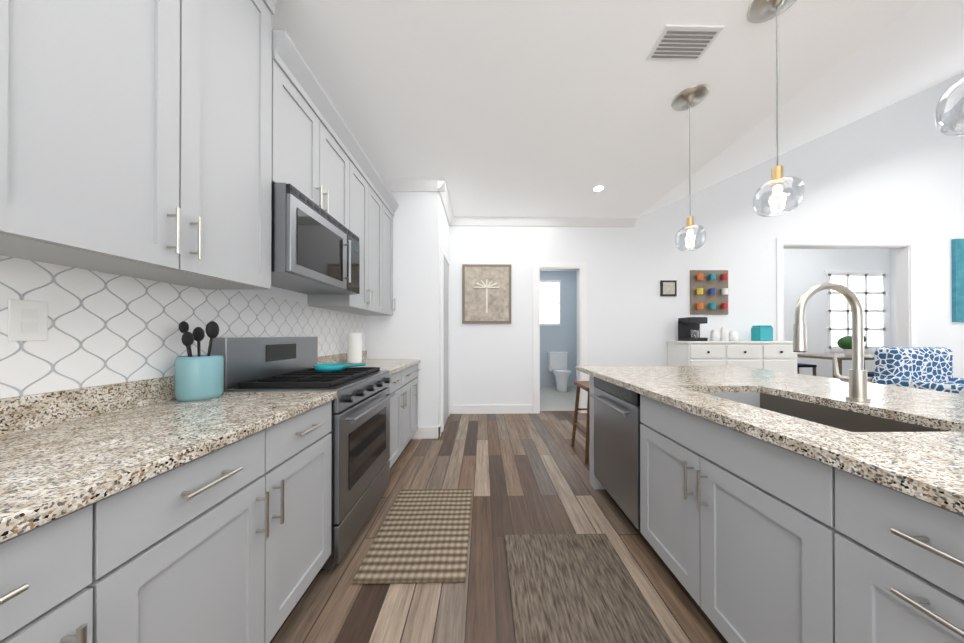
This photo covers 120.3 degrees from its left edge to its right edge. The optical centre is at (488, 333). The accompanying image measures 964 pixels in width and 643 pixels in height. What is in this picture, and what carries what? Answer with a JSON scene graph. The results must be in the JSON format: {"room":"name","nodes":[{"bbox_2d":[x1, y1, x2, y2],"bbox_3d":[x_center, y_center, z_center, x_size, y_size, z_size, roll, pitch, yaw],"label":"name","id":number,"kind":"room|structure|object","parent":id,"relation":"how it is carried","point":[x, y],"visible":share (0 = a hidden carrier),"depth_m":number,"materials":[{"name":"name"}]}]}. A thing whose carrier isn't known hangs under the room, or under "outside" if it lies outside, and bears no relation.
{"room":"kitchen","nodes":[
{"label":"kitchen","id":0,"kind":"room"},
{"bbox_2d":[230,286,307,302],"bbox_3d":[-1.426,-0.332,1.153,0.100,3.050,6.270,0,0,-1],"label":"wall","id":1,"kind":"structure","parent":0,"point":[276,292],"depth_m":1.86,"materials":[{"name":"white paint"}]},
{"bbox_2d":[0,0,27,243],"bbox_3d":[-1.201,-0.973,0.340,0.319,1.505,0.524,0,0,-1],"label":"upper cabinet","id":2,"kind":"object","parent":1,"relation":"attached to","point":[13,13],"depth_m":0.61,"materials":[{"name":"grey paint"}]},
{"bbox_2d":[0,0,275,289],"bbox_3d":[-1.211,-0.970,0.911,0.319,1.505,0.887,0,0,-1],"label":"upper cabinet","id":3,"kind":"object","parent":1,"relation":"attached to","point":[168,141],"depth_m":0.88,"materials":[{"name":"grey paint"}]},
{"bbox_2d":[0,255,365,398],"bbox_3d":[-1.368,-0.028,0.947,0.008,0.420,4.458,0,0,-1],"label":"tile backsplash","id":4,"kind":"structure","parent":1,"relation":"attached to","point":[105,328],"depth_m":1.03,"materials":[{"name":"white tile"}]},
{"bbox_2d":[8,299,47,340],"bbox_3d":[-1.358,-0.039,0.819,0.008,0.120,0.070,0,0,-1],"label":"electrical outlet plate","id":5,"kind":"object","parent":4,"relation":"attached to","point":[27,320],"visible":1,"depth_m":0.81,"materials":[{"name":"white plastic"}]},
{"bbox_2d":[0,350,366,433],"bbox_3d":[-1.361,0.232,0.946,0.020,0.100,4.458,0,0,-1],"label":"backsplash","id":6,"kind":"structure","parent":1,"relation":"attached to","point":[25,412],"depth_m":0.92,"materials":[{"name":"beige stone"}]},
{"bbox_2d":[276,30,351,231],"bbox_3d":[-1.226,-1.122,1.750,0.319,0.745,0.782,0,0,-1],"label":"upper cabinet","id":7,"kind":"object","parent":1,"relation":"attached to","point":[314,150],"depth_m":1.65,"materials":[{"name":"grey paint"}]},
{"bbox_2d":[271,183,359,294],"bbox_3d":[-1.164,-0.525,1.749,0.442,0.440,0.772,0,0,-1],"label":"microwave","id":8,"kind":"object","parent":7,"relation":"attached to","point":[315,248],"visible":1,"depth_m":1.56,"materials":[{"name":"silver metal"}]},
{"bbox_2d":[308,144,387,315],"bbox_3d":[-1.240,-0.852,2.492,0.319,1.280,0.838,0,0,-1],"label":"upper cabinet","id":9,"kind":"object","parent":1,"relation":"attached to","point":[369,198],"depth_m":2.49,"materials":[{"name":"grey paint"}]},
{"bbox_2d":[388,196,395,315],"bbox_3d":[-1.249,-0.850,2.979,0.319,1.280,0.405,0,0,-1],"label":"upper cabinet","id":10,"kind":"object","parent":1,"relation":"attached to","point":[391,207],"depth_m":3.12,"materials":[{"name":"grey paint"}]},
{"bbox_2d":[382,178,436,191],"bbox_3d":[-0.946,-1.694,3.149,0.750,0.109,0.085,0,0,-1],"label":"crown molding","id":11,"kind":"structure","parent":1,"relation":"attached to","point":[393,184],"depth_m":3.14,"materials":[{"name":"white wood"}]},
{"bbox_2d":[411,426,440,438],"bbox_3d":[-0.984,1.135,3.173,0.855,0.129,0.015,0,0,-1],"label":"baseboard","id":12,"kind":"structure","parent":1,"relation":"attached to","point":[427,432],"depth_m":3.17,"materials":[{"name":"white wood"}]},
{"bbox_2d":[366,192,448,426],"bbox_3d":[-1.002,-0.272,3.681,0.840,2.950,0.990,0,0,-1],"label":"wall block","id":13,"kind":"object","parent":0,"point":[410,328],"visible":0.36,"depth_m":3.19,"materials":[{"name":"white paint"}]},
{"bbox_2d":[540,271,576,386],"bbox_3d":[1.207,-0.191,5.402,2.100,2.800,2.130,0,0,-1],"label":"wall","id":14,"kind":"structure","parent":0,"point":[563,337],"depth_m":6.38,"materials":[{"name":"blue paint"}]},
{"bbox_2d":[540,280,560,325],"bbox_3d":[1.398,-0.712,6.402,0.540,1.050,0.100,0,0,-1],"label":"bathroom window","id":15,"kind":"structure","parent":14,"relation":"in","point":[550,304],"depth_m":6.43,"materials":[{"name":"white glass"}]},
{"bbox_2d":[270,379,870,642],"bbox_3d":[4.736,1.250,3.525,12.510,0.103,10.800,0,0,-1],"label":"floor","id":16,"kind":"structure","parent":0,"point":[524,474],"depth_m":1.66,"materials":[{"name":"brown wood"}]},
{"bbox_2d":[0,478,155,642],"bbox_3d":[-1.056,0.752,0.349,0.609,0.875,0.486,0,0,-1],"label":"base cabinet","id":17,"kind":"object","parent":16,"relation":"on","point":[154,510],"depth_m":0.52,"materials":[{"name":"grey paint"}]},
{"bbox_2d":[152,402,331,642],"bbox_3d":[-1.066,0.754,0.908,0.609,0.875,0.900,0,0,-1],"label":"base cabinet","id":18,"kind":"object","parent":16,"relation":"on","point":[242,532],"depth_m":0.87,"materials":[{"name":"grey paint"}]},
{"bbox_2d":[0,391,336,545],"bbox_3d":[-1.038,0.295,0.043,0.634,0.034,2.640,0,0,-1],"label":"countertop","id":19,"kind":"structure","parent":18,"relation":"on","point":[49,474],"depth_m":0.69,"materials":[{"name":"beige stone"}]},
{"bbox_2d":[175,321,223,401],"bbox_3d":[-1.267,0.112,1.220,0.150,0.339,0.150,0,0,-1],"label":"utensil crock","id":20,"kind":"object","parent":19,"relation":"on","point":[198,376],"visible":1,"depth_m":1.18,"materials":[{"name":"teal ceramic"}]},
{"bbox_2d":[211,337,395,569],"bbox_3d":[-1.032,0.607,1.747,0.685,1.175,0.760,0,0,-1],"label":"steel gas range","id":21,"kind":"object","parent":16,"relation":"on","point":[360,432],"visible":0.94,"depth_m":1.56,"materials":[{"name":"grey metal"}]},
{"bbox_2d":[313,363,365,371],"bbox_3d":[-1.009,0.226,1.894,0.341,0.048,0.200,0,0,-1],"label":"skillet","id":22,"kind":"object","parent":21,"relation":"on","point":[330,367],"visible":0.98,"depth_m":1.86,"materials":[{"name":"teal metal"}]},
{"bbox_2d":[387,366,415,467],"bbox_3d":[-1.096,0.761,2.560,0.609,0.875,0.854,0,0,-1],"label":"base cabinet","id":23,"kind":"object","parent":16,"relation":"on","point":[403,404],"depth_m":2.53,"materials":[{"name":"grey paint"}]},
{"bbox_2d":[344,358,419,373],"bbox_3d":[-1.085,0.306,2.656,0.634,0.034,1.048,0,0,-1],"label":"countertop","id":24,"kind":"structure","parent":23,"relation":"on","point":[394,366],"depth_m":2.70,"materials":[{"name":"beige stone"}]},
{"bbox_2d":[346,329,362,364],"bbox_3d":[-1.263,0.122,2.620,0.150,0.330,0.150,0,0,-1],"label":"towel stand","id":25,"kind":"object","parent":24,"relation":"on","point":[354,347],"visible":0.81,"depth_m":2.57,"materials":[{"name":"white paper"}]},
{"bbox_2d":[352,489,471,583],"bbox_3d":[-0.386,1.188,1.716,0.540,0.011,0.790,0,0,-1],"label":"area rug","id":26,"kind":"object","parent":16,"relation":"on","point":[422,536],"visible":1,"depth_m":1.58,"materials":[{"name":"beige fabric"}]},
{"bbox_2d":[416,362,419,430],"bbox_3d":[-1.104,0.763,3.015,0.609,0.875,0.324,0,0,-1],"label":"base cabinet","id":27,"kind":"object","parent":16,"relation":"on","point":[417,370],"depth_m":3.12,"materials":[{"name":"grey paint"}]},
{"bbox_2d":[547,351,570,391],"bbox_3d":[1.566,0.805,5.996,0.420,0.806,0.726,0,0,-1],"label":"toilet","id":28,"kind":"object","parent":16,"relation":"on","point":[557,363],"visible":1,"depth_m":6.14,"materials":[{"name":"white ceramic"}]},
{"bbox_2d":[571,381,589,463],"bbox_3d":[1.105,0.849,2.760,0.436,0.701,0.436,0,0,-1],"label":"bar stool","id":29,"kind":"object","parent":16,"relation":"on","point":[584,385],"visible":0.35,"depth_m":2.75,"materials":[{"name":"brown wood"}]},
{"bbox_2d":[504,534,671,642],"bbox_3d":[0.407,1.185,1.016,0.600,0.011,1.240,0,0,-1],"label":"area rug","id":30,"kind":"object","parent":16,"relation":"on","point":[574,588],"visible":1,"depth_m":1.25,"materials":[{"name":"brown carpet"}]},
{"bbox_2d":[592,382,751,569],"bbox_3d":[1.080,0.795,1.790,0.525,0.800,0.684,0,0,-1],"label":"base cabinet","id":31,"kind":"object","parent":16,"relation":"on","point":[691,502],"depth_m":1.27,"materials":[{"name":"grey paint"}]},
{"bbox_2d":[667,341,796,373],"bbox_3d":[3.503,0.653,3.998,1.560,1.099,0.475,0,0,-1],"label":"sideboard","id":32,"kind":"object","parent":16,"relation":"on","point":[780,356],"visible":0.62,"depth_m":3.80,"materials":[{"name":"white wood"}]},
{"bbox_2d":[678,317,707,340],"bbox_3d":[2.972,-0.067,4.028,0.260,0.340,0.240,0,0,-1],"label":"coffee maker","id":33,"kind":"object","parent":32,"relation":"on","point":[688,328],"visible":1,"depth_m":4.05,"materials":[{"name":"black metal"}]},
{"bbox_2d":[710,329,721,340],"bbox_3d":[3.302,0.023,4.034,0.098,0.160,0.098,0,0,-13],"label":"jar","id":34,"kind":"object","parent":32,"relation":"on","point":[714,335],"depth_m":4.01,"materials":[{"name":"white ceramic"}]},
{"bbox_2d":[721,327,730,340],"bbox_3d":[3.442,0.003,4.037,0.088,0.200,0.088,0,0,-13],"label":"jar","id":35,"kind":"object","parent":32,"relation":"on","point":[724,329],"depth_m":4.01,"materials":[{"name":"white ceramic"}]},
{"bbox_2d":[731,331,737,340],"bbox_3d":[3.582,0.033,4.039,0.098,0.140,0.098,0,0,-13],"label":"jar","id":36,"kind":"object","parent":32,"relation":"on","point":[734,334],"depth_m":4.00,"materials":[{"name":"white ceramic"}]},
{"bbox_2d":[751,325,772,340],"bbox_3d":[4.002,-0.009,4.047,0.200,0.225,0.140,0,0,-1],"label":"toaster","id":37,"kind":"object","parent":32,"relation":"on","point":[761,332],"visible":1,"depth_m":3.98,"materials":[{"name":"teal"}]},
{"bbox_2d":[797,363,816,375],"bbox_3d":[7.336,0.724,6.598,0.460,0.979,0.465,0,0,-1],"label":"dining chair","id":38,"kind":"object","parent":16,"relation":"on","point":[808,365],"visible":0.23,"depth_m":6.37,"materials":[{"name":"blue fabric"}]},
{"bbox_2d":[797,354,874,378],"bbox_3d":[7.551,0.831,5.779,1.800,0.759,1.000,0,0,-1],"label":"dining table","id":39,"kind":"object","parent":16,"relation":"on","point":[840,357],"visible":0.19,"depth_m":5.50,"materials":[{"name":"grey wood"}]},
{"bbox_2d":[837,336,865,355],"bbox_3d":[7.576,0.231,5.782,0.390,0.439,0.340,0,0,-1],"label":"centerpiece plant","id":40,"kind":"object","parent":39,"relation":"on","point":[844,343],"visible":0.5,"depth_m":5.75,"materials":[{"name":"green plant"}]},
{"bbox_2d":[867,372,874,376],"bbox_3d":[7.016,0.717,4.947,0.460,0.979,0.465,0,0,-1],"label":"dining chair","id":41,"kind":"object","parent":16,"relation":"on","point":[870,374],"depth_m":4.94,"materials":[{"name":"blue fabric"}]},
{"bbox_2d":[788,450,963,642],"bbox_3d":[1.221,0.752,0.487,0.750,0.875,0.524,0,0,-1],"label":"base cabinet","id":42,"kind":"object","parent":16,"relation":"on","point":[871,563],"depth_m":0.62,"materials":[{"name":"grey paint"}]},
{"bbox_2d":[576,366,963,517],"bbox_3d":[1.531,0.338,0.635,1.425,0.115,3.730,0,0,-1],"label":"countertop","id":43,"kind":"structure","parent":42,"relation":"on","point":[924,465],"depth_m":0.96,"materials":[{"name":"beige stone"}]},
{"bbox_2d":[684,390,939,485],"bbox_3d":[1.259,0.416,1.150,0.474,0.198,0.734,0,0,-1],"label":"sink","id":44,"kind":"object","parent":43,"relation":"in","point":[772,461],"depth_m":1.07,"materials":[{"name":"grey metal"}]},
{"bbox_2d":[793,282,870,401],"bbox_3d":[1.444,0.032,1.199,0.302,0.499,0.123,0,0,-1],"label":"gooseneck faucet","id":45,"kind":"object","parent":43,"relation":"on","point":[857,378],"visible":1,"depth_m":1.16,"materials":[{"name":"silver metal"}]},
{"bbox_2d":[871,347,963,393],"bbox_3d":[5.422,0.685,3.215,0.850,1.029,0.850,0,0,-1],"label":"patterned armchair","id":46,"kind":"object","parent":16,"relation":"on","point":[928,368],"visible":0.35,"depth_m":3.42,"materials":[{"name":"fabric"}]},
{"bbox_2d":[272,0,963,217],"bbox_3d":[3.478,-3.191,1.255,9.910,2.868,6.270,0,0,-1],"label":"ceiling","id":47,"kind":"structure","parent":0,"point":[527,108],"depth_m":2.02,"materials":[{"name":"white paint"}]},
{"bbox_2d":[592,185,604,191],"bbox_3d":[1.325,-1.746,3.325,0.148,0.005,0.148,0,0,-28],"label":"recessed light","id":48,"kind":"object","parent":47,"relation":"in","point":[597,188],"visible":1,"depth_m":3.30,"materials":[{"name":"white plastic"}]},
{"bbox_2d":[645,24,724,61],"bbox_3d":[1.175,-1.748,1.672,0.340,0.014,0.200,0,0,-1],"label":"ceiling vent","id":49,"kind":"object","parent":47,"relation":"in","point":[689,43],"visible":1,"depth_m":1.66,"materials":[{"name":"white metal"}]},
{"bbox_2d":[671,84,708,250],"bbox_3d":[1.498,-1.188,2.055,0.230,1.131,0.230,0,0,-1],"label":"pendant light","id":50,"kind":"object","parent":47,"relation":"hanging from","point":[690,97],"visible":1,"depth_m":2.04,"materials":[{"name":"clear glass"}]},
{"bbox_2d":[747,0,803,216],"bbox_3d":[1.509,-1.190,1.446,0.230,1.131,0.230,0,0,-1],"label":"pendant light","id":51,"kind":"object","parent":47,"relation":"hanging from","point":[759,11],"visible":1,"depth_m":1.45,"materials":[{"name":"clear glass"}]},
{"bbox_2d":[935,77,963,136],"bbox_3d":[1.520,-1.193,0.836,0.230,1.131,0.230,0,0,-1],"label":"pendant light","id":52,"kind":"object","parent":47,"relation":"hanging from","point":[937,123],"visible":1,"depth_m":0.89,"materials":[{"name":"clear glass"}]},
{"bbox_2d":[449,73,963,412],"bbox_3d":[3.472,-1.795,4.324,9.810,6.000,0.120,0,0,-1],"label":"wall","id":53,"kind":"structure","parent":0,"point":[894,171],"depth_m":4.27,"materials":[{"name":"white paint"}]},
{"bbox_2d":[441,244,449,431],"bbox_3d":[-0.573,0.053,3.773,0.018,2.299,0.760,0,0,-1],"label":"door frame","id":54,"kind":"structure","parent":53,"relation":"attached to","point":[445,262],"depth_m":3.74,"materials":[{"name":"white wood"}]},
{"bbox_2d":[436,178,454,223],"bbox_3d":[-0.537,-1.692,3.598,0.085,0.109,0.967,0,0,-1],"label":"crown molding","id":55,"kind":"structure","parent":53,"relation":"attached to","point":[439,185],"depth_m":3.44,"materials":[{"name":"white wood"}]},
{"bbox_2d":[462,264,510,323],"bbox_3d":[-0.021,-0.600,4.172,0.740,0.890,0.046,0,0,-1],"label":"framed picture","id":56,"kind":"object","parent":53,"relation":"attached to","point":[486,293],"visible":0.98,"depth_m":4.16,"materials":[{"name":"brown wood"}]},
{"bbox_2d":[450,405,531,413],"bbox_3d":[0.048,1.139,4.182,1.243,0.129,0.015,0,0,-1],"label":"baseboard","id":57,"kind":"structure","parent":53,"relation":"attached to","point":[454,409],"depth_m":4.17,"materials":[{"name":"white wood"}]},
{"bbox_2d":[449,216,636,226],"bbox_3d":[0.820,-1.690,4.172,2.819,0.109,0.085,0,0,-1],"label":"crown molding","id":58,"kind":"structure","parent":53,"relation":"attached to","point":[459,220],"depth_m":4.16,"materials":[{"name":"white wood"}]},
{"bbox_2d":[533,262,586,413],"bbox_3d":[1.088,0.054,4.269,0.820,2.299,0.148,0,0,-1],"label":"door frame","id":59,"kind":"structure","parent":53,"relation":"attached to","point":[581,267],"depth_m":4.20,"materials":[{"name":"white wood"}]},
{"bbox_2d":[660,280,676,295],"bbox_3d":[2.758,-0.695,4.235,0.240,0.240,0.022,0,0,-1],"label":"framed picture","id":60,"kind":"object","parent":53,"relation":"attached to","point":[668,287],"visible":0.96,"depth_m":4.22,"materials":[{"name":"black"}]},
{"bbox_2d":[690,270,727,314],"bbox_3d":[3.389,-0.635,4.202,0.580,0.680,0.110,0,0,-1],"label":"wall art","id":61,"kind":"object","parent":53,"relation":"attached to","point":[708,292],"visible":1,"depth_m":4.24,"materials":[{"name":"brown wood"}]},
{"bbox_2d":[776,238,917,346],"bbox_3d":[5.557,-0.135,4.352,2.220,2.679,0.148,0,0,-1],"label":"door frame","id":62,"kind":"structure","parent":53,"relation":"attached to","point":[906,300],"depth_m":4.30,"materials":[{"name":"white wood"}]},
{"bbox_2d":[951,239,963,321],"bbox_3d":[7.688,-0.830,4.317,0.880,1.290,0.040,0,0,-1],"label":"canvas","id":63,"kind":"object","parent":53,"relation":"attached to","point":[957,247],"visible":1,"depth_m":4.29},
{"bbox_2d":[783,249,895,378],"bbox_3d":[7.234,-0.785,6.715,7.400,4.000,4.530,0,0,-1],"label":"wall","id":64,"kind":"structure","parent":0,"point":[804,269],"depth_m":7.41,"materials":[{"name":"white paint"}]},
{"bbox_2d":[824,270,888,351],"bbox_3d":[9.871,-0.617,7.452,1.740,2.190,0.110,0,0,-1],"label":"dining room window","id":65,"kind":"structure","parent":64,"relation":"in","point":[867,288],"depth_m":7.45,"materials":[{"name":"white glass"}]}
]}

